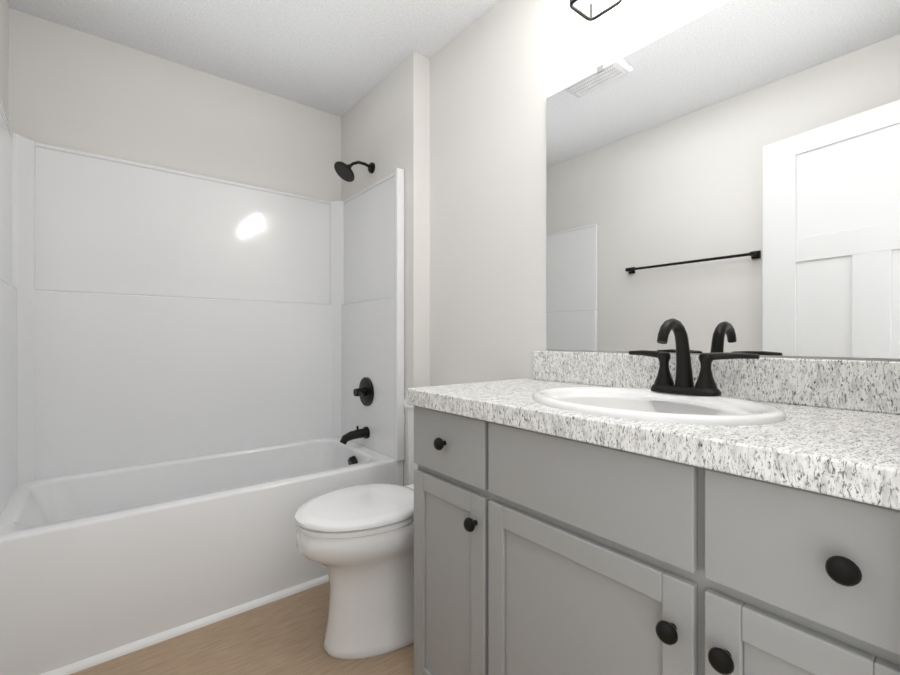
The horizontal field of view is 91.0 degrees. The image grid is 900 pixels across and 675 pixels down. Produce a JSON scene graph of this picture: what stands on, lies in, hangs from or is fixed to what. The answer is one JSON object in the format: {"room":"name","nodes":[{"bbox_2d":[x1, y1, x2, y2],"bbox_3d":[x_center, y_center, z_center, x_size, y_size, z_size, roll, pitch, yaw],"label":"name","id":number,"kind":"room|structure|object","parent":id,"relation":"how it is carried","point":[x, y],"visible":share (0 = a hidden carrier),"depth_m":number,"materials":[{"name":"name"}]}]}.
{"room":"bathroom","nodes":[
{"label":"bathroom","id":0,"kind":"room"},
{"bbox_2d":[0,0,8,120],"bbox_3d":[-0.790,-0.163,0.401,0.120,2.555,4.050,0,0,-38],"label":"wall","id":1,"kind":"structure","parent":0,"point":[4,54],"depth_m":1.85,"materials":[{"name":"white paint"}]},
{"bbox_2d":[9,8,340,200],"bbox_3d":[-1.317,-0.163,2.491,1.650,2.555,0.120,0,0,-38],"label":"wall","id":2,"kind":"structure","parent":0,"point":[72,89],"depth_m":2.27,"materials":[{"name":"white paint"}]},
{"bbox_2d":[70,582,413,674],"bbox_3d":[-0.096,1.145,0.951,1.890,0.060,4.050,0,0,-38],"label":"floor","id":3,"kind":"structure","parent":0,"point":[284,636],"depth_m":1.57,"materials":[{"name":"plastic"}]},
{"bbox_2d":[0,102,403,674],"bbox_3d":[-1.075,0.122,2.105,1.546,1.985,0.780,0,0,-38],"label":"bathtub","id":4,"kind":"object","parent":3,"relation":"on","point":[201,389],"visible":0.96,"depth_m":2.14,"materials":[{"name":"white plastic"}]},
{"bbox_2d":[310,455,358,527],"bbox_3d":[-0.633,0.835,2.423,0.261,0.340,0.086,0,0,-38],"label":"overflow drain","id":5,"kind":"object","parent":4,"relation":"in","point":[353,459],"depth_m":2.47,"materials":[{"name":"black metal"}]},
{"bbox_2d":[339,425,370,444],"bbox_3d":[-0.539,0.547,2.488,0.170,0.095,0.068,0,0,-38],"label":"tub spout","id":6,"kind":"object","parent":4,"relation":"in","point":[365,433],"depth_m":2.49,"materials":[{"name":"black metal"}]},
{"bbox_2d":[353,377,374,406],"bbox_3d":[-0.502,0.310,2.515,0.079,0.164,0.167,0,0,-38],"label":"shower valve","id":7,"kind":"object","parent":4,"relation":"in","point":[366,390],"depth_m":2.50,"materials":[{"name":"black metal"}]},
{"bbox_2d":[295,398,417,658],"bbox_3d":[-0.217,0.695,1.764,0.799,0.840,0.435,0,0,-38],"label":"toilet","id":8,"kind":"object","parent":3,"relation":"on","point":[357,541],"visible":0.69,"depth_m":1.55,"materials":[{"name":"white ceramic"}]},
{"bbox_2d":[406,318,899,674],"bbox_3d":[0.431,0.533,1.141,0.583,1.165,1.153,0,0,-38],"label":"vanity cabinet","id":9,"kind":"object","parent":3,"relation":"on","point":[682,511],"visible":1,"depth_m":0.89,"materials":[{"name":"grey wood"}]},
{"bbox_2d":[406,350,899,517],"bbox_3d":[0.437,0.132,1.146,0.568,0.162,1.153,0,0,-38],"label":"countertop","id":10,"kind":"structure","parent":9,"relation":"on","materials":[{"name":"stone"}]},
{"bbox_2d":[532,386,786,465],"bbox_3d":[0.467,0.221,1.085,0.444,0.147,0.576,0,0,-38],"label":"sink","id":11,"kind":"object","parent":10,"relation":"in","point":[687,409],"depth_m":1.00,"materials":[{"name":"white ceramic"}]},
{"bbox_2d":[628,318,759,396],"bbox_3d":[0.588,0.050,1.155,0.164,0.199,0.334,0,0,-38],"label":"faucet","id":12,"kind":"object","parent":10,"relation":"on","point":[663,386],"depth_m":1.17,"materials":[{"name":"black metal"}]},
{"bbox_2d":[7,0,498,116],"bbox_3d":[-0.096,-1.470,0.951,1.890,0.060,4.050,0,0,-38],"label":"ceiling","id":13,"kind":"structure","parent":0,"point":[340,58],"depth_m":2.10,"materials":[{"name":"white paint"}]},
{"bbox_2d":[341,52,429,485],"bbox_3d":[-0.408,-0.163,2.592,0.100,2.555,0.850,0,0,-38],"label":"wall","id":14,"kind":"structure","parent":0,"point":[385,125],"depth_m":2.28,"materials":[{"name":"white paint"}]},
{"bbox_2d":[334,161,374,181],"bbox_3d":[-0.537,-0.942,2.490,0.228,0.136,0.132,0,0,-38],"label":"shower head","id":15,"kind":"object","parent":14,"relation":"attached to","point":[344,171],"visible":0.98,"depth_m":2.46},
{"bbox_2d":[430,0,899,385],"bbox_3d":[0.597,-0.163,1.500,0.120,2.555,4.050,0,0,-38],"label":"wall","id":16,"kind":"structure","parent":0,"point":[501,71],"depth_m":1.88,"materials":[{"name":"white paint"}]},
{"bbox_2d":[570,0,621,20],"bbox_3d":[0.635,-1.176,1.205,0.188,0.268,0.660,0,0,-38],"label":"sconce","id":17,"kind":"object","parent":16,"relation":"attached to","point":[585,16],"visible":1,"depth_m":1.41,"materials":[{"name":"black metal"}]},
{"bbox_2d":[546,0,899,358],"bbox_3d":[0.690,-0.439,1.279,0.009,0.967,1.037,0,0,-38],"label":"mirror","id":18,"kind":"object","parent":16,"relation":"attached to","point":[724,177],"visible":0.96,"depth_m":1.18,"materials":[{"name":"clear glass"}]}
]}

